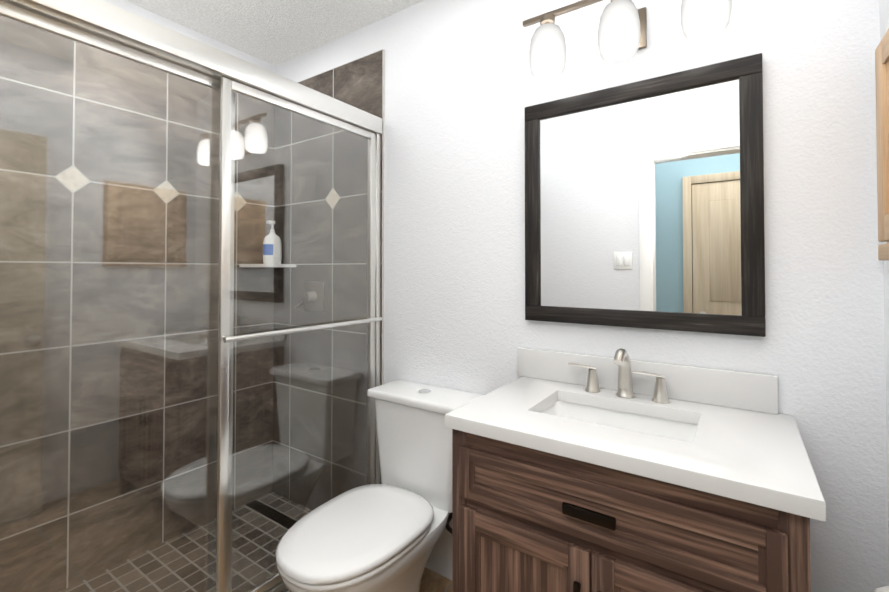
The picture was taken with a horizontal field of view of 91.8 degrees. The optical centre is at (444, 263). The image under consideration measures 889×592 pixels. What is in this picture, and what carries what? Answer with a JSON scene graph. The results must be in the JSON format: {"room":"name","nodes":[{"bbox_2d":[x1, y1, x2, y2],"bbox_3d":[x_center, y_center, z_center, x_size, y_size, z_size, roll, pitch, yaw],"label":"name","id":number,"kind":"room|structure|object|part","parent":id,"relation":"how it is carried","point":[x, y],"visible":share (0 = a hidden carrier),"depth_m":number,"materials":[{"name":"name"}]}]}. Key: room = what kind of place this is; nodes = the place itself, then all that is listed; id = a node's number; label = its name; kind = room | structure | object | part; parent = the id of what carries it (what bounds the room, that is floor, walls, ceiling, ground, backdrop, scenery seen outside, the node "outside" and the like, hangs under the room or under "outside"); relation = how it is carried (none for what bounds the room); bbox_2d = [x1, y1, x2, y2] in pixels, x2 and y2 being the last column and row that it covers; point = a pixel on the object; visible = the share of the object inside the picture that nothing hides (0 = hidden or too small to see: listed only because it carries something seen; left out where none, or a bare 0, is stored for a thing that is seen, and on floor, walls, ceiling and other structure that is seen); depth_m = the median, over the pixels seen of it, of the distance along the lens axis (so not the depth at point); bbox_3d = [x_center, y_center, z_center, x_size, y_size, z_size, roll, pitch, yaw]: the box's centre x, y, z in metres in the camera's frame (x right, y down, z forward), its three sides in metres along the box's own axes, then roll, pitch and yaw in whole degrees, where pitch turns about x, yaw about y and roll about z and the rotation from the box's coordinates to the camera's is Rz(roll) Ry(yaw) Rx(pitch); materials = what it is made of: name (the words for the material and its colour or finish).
{"room":"bathroom","nodes":[
{"label":"bathroom","id":0,"kind":"room"},
{"bbox_2d":[103,0,275,72],"bbox_3d":[-1.550,0.077,1.859,0.120,2.520,1.750,-1,-1,34],"label":"wall","id":1,"kind":"structure","parent":0,"point":[158,19],"depth_m":2.16,"materials":[{"name":"white paint"}]},
{"bbox_2d":[0,15,274,591],"bbox_3d":[-1.465,0.155,1.865,0.012,2.364,1.618,-1,-1,34],"label":"wall tile","id":2,"kind":"structure","parent":1,"relation":"attached to","point":[143,89],"depth_m":1.89,"materials":[{"name":"grey tile"}]},
{"bbox_2d":[126,0,423,65],"bbox_3d":[-0.407,-1.244,1.168,2.810,0.100,1.870,-1,-1,34],"label":"ceiling","id":3,"kind":"structure","parent":0,"point":[275,32],"depth_m":2.09,"materials":[{"name":"white paint"}]},
{"bbox_2d":[420,567,451,591],"bbox_3d":[-0.407,1.375,1.126,2.810,0.100,1.870,-1,-1,34],"label":"floor","id":4,"kind":"structure","parent":0,"point":[432,581],"depth_m":1.80,"materials":[{"name":"wood"}]},
{"bbox_2d":[60,491,312,591],"bbox_3d":[-1.144,1.323,1.633,0.758,0.020,1.606,-1,-1,34],"label":"shower floor","id":5,"kind":"structure","parent":4,"relation":"on","point":[169,561],"depth_m":1.91,"materials":[{"name":"tile"}]},
{"bbox_2d":[247,500,296,528],"bbox_3d":[-0.788,1.320,2.189,0.680,0.004,0.060,-1,-1,34],"label":"shower drain","id":6,"kind":"object","parent":5,"relation":"on","point":[268,510],"depth_m":2.27,"materials":[{"name":"grey metal"}]},
{"bbox_2d":[275,379,483,591],"bbox_3d":[-0.234,0.926,1.544,0.456,0.812,0.753,-1,-1,34],"label":"toilet","id":7,"kind":"object","parent":4,"relation":"on","point":[384,535],"visible":0.81,"depth_m":1.52,"materials":[{"name":"white ceramic"}]},
{"bbox_3d":[-0.296,0.915,1.454,0.394,0.020,0.530,-1,-1,34],"label":"seat","id":8,"kind":"part","parent":7,"relation":"part of","materials":[{"name":"white ceramic"}]},
{"bbox_3d":[-0.293,0.888,1.459,0.398,0.031,0.546,-1,-1,34],"label":"lid","id":9,"kind":"part","parent":7,"relation":"part of","materials":[{"name":"white ceramic"}]},
{"bbox_3d":[-0.257,1.129,1.507,0.388,0.405,0.654,-1,-1,34],"label":"bowl","id":10,"kind":"part","parent":7,"relation":"part of","materials":[{"name":"white ceramic"}]},
{"bbox_3d":[-0.078,0.750,1.774,0.430,0.370,0.200,-1,-1,34],"label":"tank","id":11,"kind":"part","parent":7,"relation":"part of","materials":[{"name":"white ceramic"}]},
{"bbox_3d":[-0.082,0.547,1.772,0.456,0.036,0.213,-1,-1,34],"label":"tank lid","id":12,"kind":"part","parent":7,"relation":"part of","materials":[{"name":"white ceramic"}]},
{"bbox_2d":[445,347,825,591],"bbox_3d":[0.471,0.794,1.189,0.818,1.064,0.543,-1,-1,34],"label":"bathroom vanity","id":13,"kind":"object","parent":4,"relation":"on","point":[620,471],"visible":1,"depth_m":1.03,"materials":[{"name":"brown wood"}]},
{"bbox_3d":[0.058,0.572,1.182,0.032,0.136,0.019,-1,-1,34],"label":"drawer","id":14,"kind":"part","parent":13,"relation":"part of","materials":[{"name":"brown wood"}]},
{"bbox_3d":[0.066,0.918,1.172,0.050,0.505,0.019,-1,-1,34],"label":"door","id":15,"kind":"part","parent":13,"relation":"part of","materials":[{"name":"brown wood"}]},
{"bbox_3d":[0.078,0.572,1.172,0.012,0.072,0.014,-1,-1,34],"label":"drawer","id":16,"kind":"part","parent":13,"relation":"part of","materials":[{"name":"brown wood"}]},
{"bbox_3d":[0.093,0.918,1.156,0.012,0.405,0.014,-1,-1,34],"label":"door","id":17,"kind":"part","parent":13,"relation":"part of","materials":[{"name":"brown wood"}]},
{"bbox_3d":[0.192,0.721,1.091,0.228,0.012,0.014,-1,-1,34],"label":"door","id":18,"kind":"part","parent":13,"relation":"part of","materials":[{"name":"brown wood"}]},
{"bbox_3d":[0.190,0.690,1.090,0.252,0.050,0.019,-1,-1,34],"label":"door","id":19,"kind":"part","parent":13,"relation":"part of","materials":[{"name":"brown wood"}]},
{"bbox_3d":[0.291,0.916,1.020,0.012,0.405,0.014,-1,-1,34],"label":"door","id":20,"kind":"part","parent":13,"relation":"part of","materials":[{"name":"brown wood"}]},
{"bbox_3d":[0.315,0.916,1.000,0.050,0.505,0.019,-1,-1,34],"label":"door","id":21,"kind":"part","parent":13,"relation":"part of","materials":[{"name":"brown wood"}]},
{"bbox_2d":[568,363,599,392],"bbox_3d":[0.467,0.380,1.442,0.104,0.087,0.050,-1,-1,34],"label":"handle","id":22,"kind":"object","parent":13,"relation":"on","point":[592,386],"depth_m":1.42,"materials":[{"name":"silver metal"}]},
{"bbox_3d":[0.348,0.654,1.005,0.685,0.065,0.016,-1,-1,34],"label":"rail","id":23,"kind":"part","parent":13,"relation":"part of","materials":[{"name":"brown wood"}]},
{"bbox_3d":[0.360,0.915,0.970,0.050,0.505,0.019,-1,-1,34],"label":"door","id":24,"kind":"part","parent":13,"relation":"part of","materials":[{"name":"brown wood"}]},
{"bbox_3d":[0.339,0.539,0.993,0.621,0.012,0.014,-1,-1,34],"label":"drawer","id":25,"kind":"part","parent":13,"relation":"part of","materials":[{"name":"brown wood"}]},
{"bbox_3d":[0.339,0.599,0.992,0.621,0.012,0.014,-1,-1,34],"label":"drawer","id":26,"kind":"part","parent":13,"relation":"part of","materials":[{"name":"brown wood"}]},
{"bbox_3d":[0.337,0.517,0.992,0.645,0.032,0.019,-1,-1,34],"label":"drawer","id":27,"kind":"part","parent":13,"relation":"part of","materials":[{"name":"brown wood"}]},
{"bbox_3d":[0.337,0.621,0.990,0.645,0.032,0.019,-1,-1,34],"label":"drawer","id":28,"kind":"part","parent":13,"relation":"part of","materials":[{"name":"brown wood"}]},
{"bbox_3d":[0.387,0.915,0.955,0.012,0.405,0.014,-1,-1,34],"label":"door","id":29,"kind":"part","parent":13,"relation":"part of","materials":[{"name":"brown wood"}]},
{"bbox_3d":[0.347,0.476,1.006,0.685,0.050,0.020,-1,-1,34],"label":"rail","id":30,"kind":"part","parent":13,"relation":"part of","materials":[{"name":"brown wood"}]},
{"bbox_2d":[613,348,669,403],"bbox_3d":[0.594,0.342,1.311,0.155,0.157,0.131,-1,-1,34],"label":"faucet","id":31,"kind":"object","parent":13,"relation":"on","point":[624,395],"depth_m":1.33,"materials":[{"name":"silver metal"}]},
{"bbox_3d":[0.484,0.686,0.888,0.252,0.050,0.019,-1,-1,34],"label":"door","id":32,"kind":"part","parent":13,"relation":"part of","materials":[{"name":"brown wood"}]},
{"bbox_3d":[0.600,0.566,0.814,0.012,0.072,0.014,-1,-1,34],"label":"drawer","id":33,"kind":"part","parent":13,"relation":"part of","materials":[{"name":"brown wood"}]},
{"bbox_3d":[0.617,0.566,0.799,0.032,0.136,0.019,-1,-1,34],"label":"drawer","id":34,"kind":"part","parent":13,"relation":"part of","materials":[{"name":"brown wood"}]},
{"bbox_3d":[-0.780,1.269,1.384,0.125,0.120,1.606,-1,-1,34],"label":"curb","id":35,"kind":"object","parent":4,"relation":"on","visible":0},
{"bbox_2d":[0,0,381,591],"bbox_3d":[-0.770,0.254,1.394,0.109,1.910,1.602,-1,-1,34],"label":"shower enclosure","id":36,"kind":"object","parent":35,"relation":"on","point":[106,27],"visible":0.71,"depth_m":1.41,"materials":[{"name":"clear glass"}]},
{"bbox_3d":[-0.985,-0.610,1.151,0.016,0.031,0.814,-1,-1,34],"label":"rail","id":37,"kind":"part","parent":36,"relation":"part of","materials":[{"name":"silver metal"}]},
{"bbox_3d":[-0.985,0.274,1.137,0.005,1.737,0.814,-1,-1,34],"label":"glass","id":38,"kind":"part","parent":36,"relation":"part of","materials":[{"name":"clear glass"}]},
{"bbox_3d":[-0.537,1.167,1.711,0.016,0.031,0.669,-1,-1,34],"label":"rail","id":39,"kind":"part","parent":36,"relation":"part of","materials":[{"name":"silver metal"}]},
{"bbox_3d":[-0.537,0.283,1.726,0.005,1.737,0.669,-1,-1,34],"label":"glass","id":40,"kind":"part","parent":36,"relation":"part of","materials":[{"name":"clear glass"}]},
{"bbox_3d":[-0.537,-0.601,1.740,0.016,0.031,0.669,-1,-1,34],"label":"rail","id":41,"kind":"part","parent":36,"relation":"part of","materials":[{"name":"silver metal"}]},
{"bbox_2d":[276,0,888,591],"bbox_3d":[0.088,0.077,1.869,2.810,2.520,0.120,-1,-1,34],"label":"wall","id":42,"kind":"structure","parent":0,"point":[464,88],"depth_m":1.38,"materials":[{"name":"white paint"}]},
{"bbox_2d":[239,264,295,266],"bbox_3d":[-0.974,0.014,2.382,0.210,0.018,0.210,-1,-1,34],"label":"shower shelf","id":43,"kind":"object","parent":42,"relation":"attached to","point":[260,265],"depth_m":2.34,"materials":[{"name":"white glass"}]},
{"bbox_2d":[263,220,281,263],"bbox_3d":[-0.967,-0.116,2.420,0.070,0.243,0.087,-1,-1,34],"label":"bottle","id":44,"kind":"object","parent":43,"relation":"on","point":[269,243],"depth_m":2.40,"materials":[{"name":"plastic"}]},
{"bbox_2d":[272,49,384,509],"bbox_3d":[-0.650,0.162,2.294,0.870,2.364,0.012,-1,-1,34],"label":"wall tile","id":45,"kind":"structure","parent":42,"relation":"attached to","point":[359,83],"depth_m":2.28,"materials":[{"name":"grey tile"}]},
{"bbox_2d":[296,281,323,311],"bbox_3d":[-0.717,0.179,2.293,0.160,0.160,0.064,-1,-1,34],"label":"shower valve","id":46,"kind":"object","parent":45,"relation":"attached to","point":[312,302],"depth_m":2.29,"materials":[{"name":"silver metal"}]},
{"bbox_3d":[-0.756,0.205,2.297,0.086,0.068,0.028,-1,-1,34],"label":"lever","id":47,"kind":"part","parent":46,"relation":"part of","materials":[{"name":"silver metal"}]},
{"bbox_2d":[523,0,602,78],"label":"sconce","id":48,"kind":"object","parent":42,"relation":"attached to","point":[547,53],"depth_m":1.45,"materials":[{"name":"white glass"}]},
{"bbox_2d":[540,14,554,24],"bbox_3d":[0.358,-0.834,1.498,0.052,0.034,0.052,-1,-1,34],"label":"socket","id":49,"kind":"object","parent":48,"relation":"attached to","point":[545,19],"depth_m":1.48,"materials":[{"name":"silver metal"}]},
{"bbox_3d":[0.358,-0.740,1.497,0.124,0.158,0.124,-1,-1,34],"label":"lamp shade","id":50,"kind":"part","parent":48,"relation":"part of","materials":[{"name":"white glass"}]},
{"bbox_2d":[598,0,646,60],"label":"sconce","id":51,"kind":"object","parent":42,"relation":"attached to","point":[622,32],"depth_m":1.32,"materials":[{"name":"white glass"}]},
{"bbox_3d":[0.552,-0.742,1.364,0.124,0.158,0.124,-1,-1,34],"label":"lamp shade","id":52,"kind":"part","parent":51,"relation":"part of","materials":[{"name":"white glass"}]},
{"bbox_2d":[525,53,765,336],"bbox_3d":[0.606,-0.190,1.424,0.722,0.800,0.030,-1,-1,34],"label":"mirror","id":53,"kind":"object","parent":42,"relation":"attached to","point":[644,203],"visible":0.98,"depth_m":1.38,"materials":[{"name":"clear glass"}]},
{"bbox_3d":[0.331,-0.187,1.613,0.055,0.690,0.030,-1,-1,34],"label":"frame","id":54,"kind":"part","parent":53,"relation":"part of","materials":[{"name":"black wood"}]},
{"bbox_3d":[0.606,-0.563,1.430,0.722,0.055,0.030,-1,-1,34],"label":"frame","id":55,"kind":"part","parent":53,"relation":"part of","materials":[{"name":"black wood"}]},
{"bbox_3d":[0.606,0.182,1.418,0.722,0.055,0.030,-1,-1,34],"label":"frame","id":56,"kind":"part","parent":53,"relation":"part of","materials":[{"name":"black wood"}]},
{"bbox_3d":[0.881,-0.193,1.236,0.055,0.690,0.030,-1,-1,34],"label":"frame","id":57,"kind":"part","parent":53,"relation":"part of","materials":[{"name":"black wood"}]},
{"bbox_2d":[518,347,777,413],"bbox_3d":[0.605,0.370,1.421,0.783,0.105,0.020,-1,-1,34],"label":"backsplash","id":58,"kind":"structure","parent":42,"relation":"attached to","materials":[{"name":"white stone"}]},
{"bbox_2d":[681,0,731,39],"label":"sconce","id":59,"kind":"object","parent":42,"relation":"attached to","point":[700,19],"depth_m":1.21,"materials":[{"name":"white glass"}]},
{"bbox_3d":[0.745,-0.744,1.231,0.124,0.158,0.124,-1,-1,34],"label":"lamp shade","id":60,"kind":"part","parent":59,"relation":"part of","materials":[{"name":"white glass"}]},
{"bbox_2d":[879,0,888,565],"bbox_3d":[0.668,0.052,0.337,0.120,2.520,1.750,-1,-1,34],"label":"wall","id":61,"kind":"structure","parent":0,"point":[884,14],"depth_m":1.07,"materials":[{"name":"white paint"}]},
{"bbox_2d":[875,29,888,260],"bbox_3d":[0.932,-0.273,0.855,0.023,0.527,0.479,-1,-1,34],"label":"upper cabinet","id":62,"kind":"object","parent":61,"relation":"attached to","point":[882,86],"visible":1,"depth_m":1.00,"materials":[{"name":"brown wood"}]},
{"bbox_3d":[0.930,-0.494,0.860,0.018,0.060,0.335,-1,-1,34],"label":"door","id":63,"kind":"part","parent":62,"relation":"part of","materials":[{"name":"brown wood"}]},
{"bbox_3d":[0.930,-0.084,0.854,0.018,0.060,0.335,-1,-1,34],"label":"door","id":64,"kind":"part","parent":62,"relation":"part of","materials":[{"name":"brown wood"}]},
{"bbox_3d":[0.933,-0.289,0.855,0.011,0.350,0.335,-1,-1,34],"label":"door panel","id":65,"kind":"part","parent":62,"relation":"part of","materials":[{"name":"brown wood"}]},
{"bbox_3d":[0.145,0.277,-0.296,0.030,2.050,0.120,-1,-1,34],"label":"wall","id":66,"kind":"structure","parent":0,"visible":0},
{"bbox_3d":[0.369,0.289,0.110,0.098,2.020,0.800,-1,-1,34],"label":"bathroom door","id":67,"kind":"structure","parent":66,"relation":"in","visible":0},
{"bbox_2d":[874,586,888,591],"bbox_3d":[0.536,0.379,0.422,0.169,0.066,0.066,-1,-1,30],"label":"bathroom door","id":68,"kind":"structure","parent":67,"relation":"attached to","point":[884,589],"depth_m":0.47,"materials":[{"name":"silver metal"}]}
]}

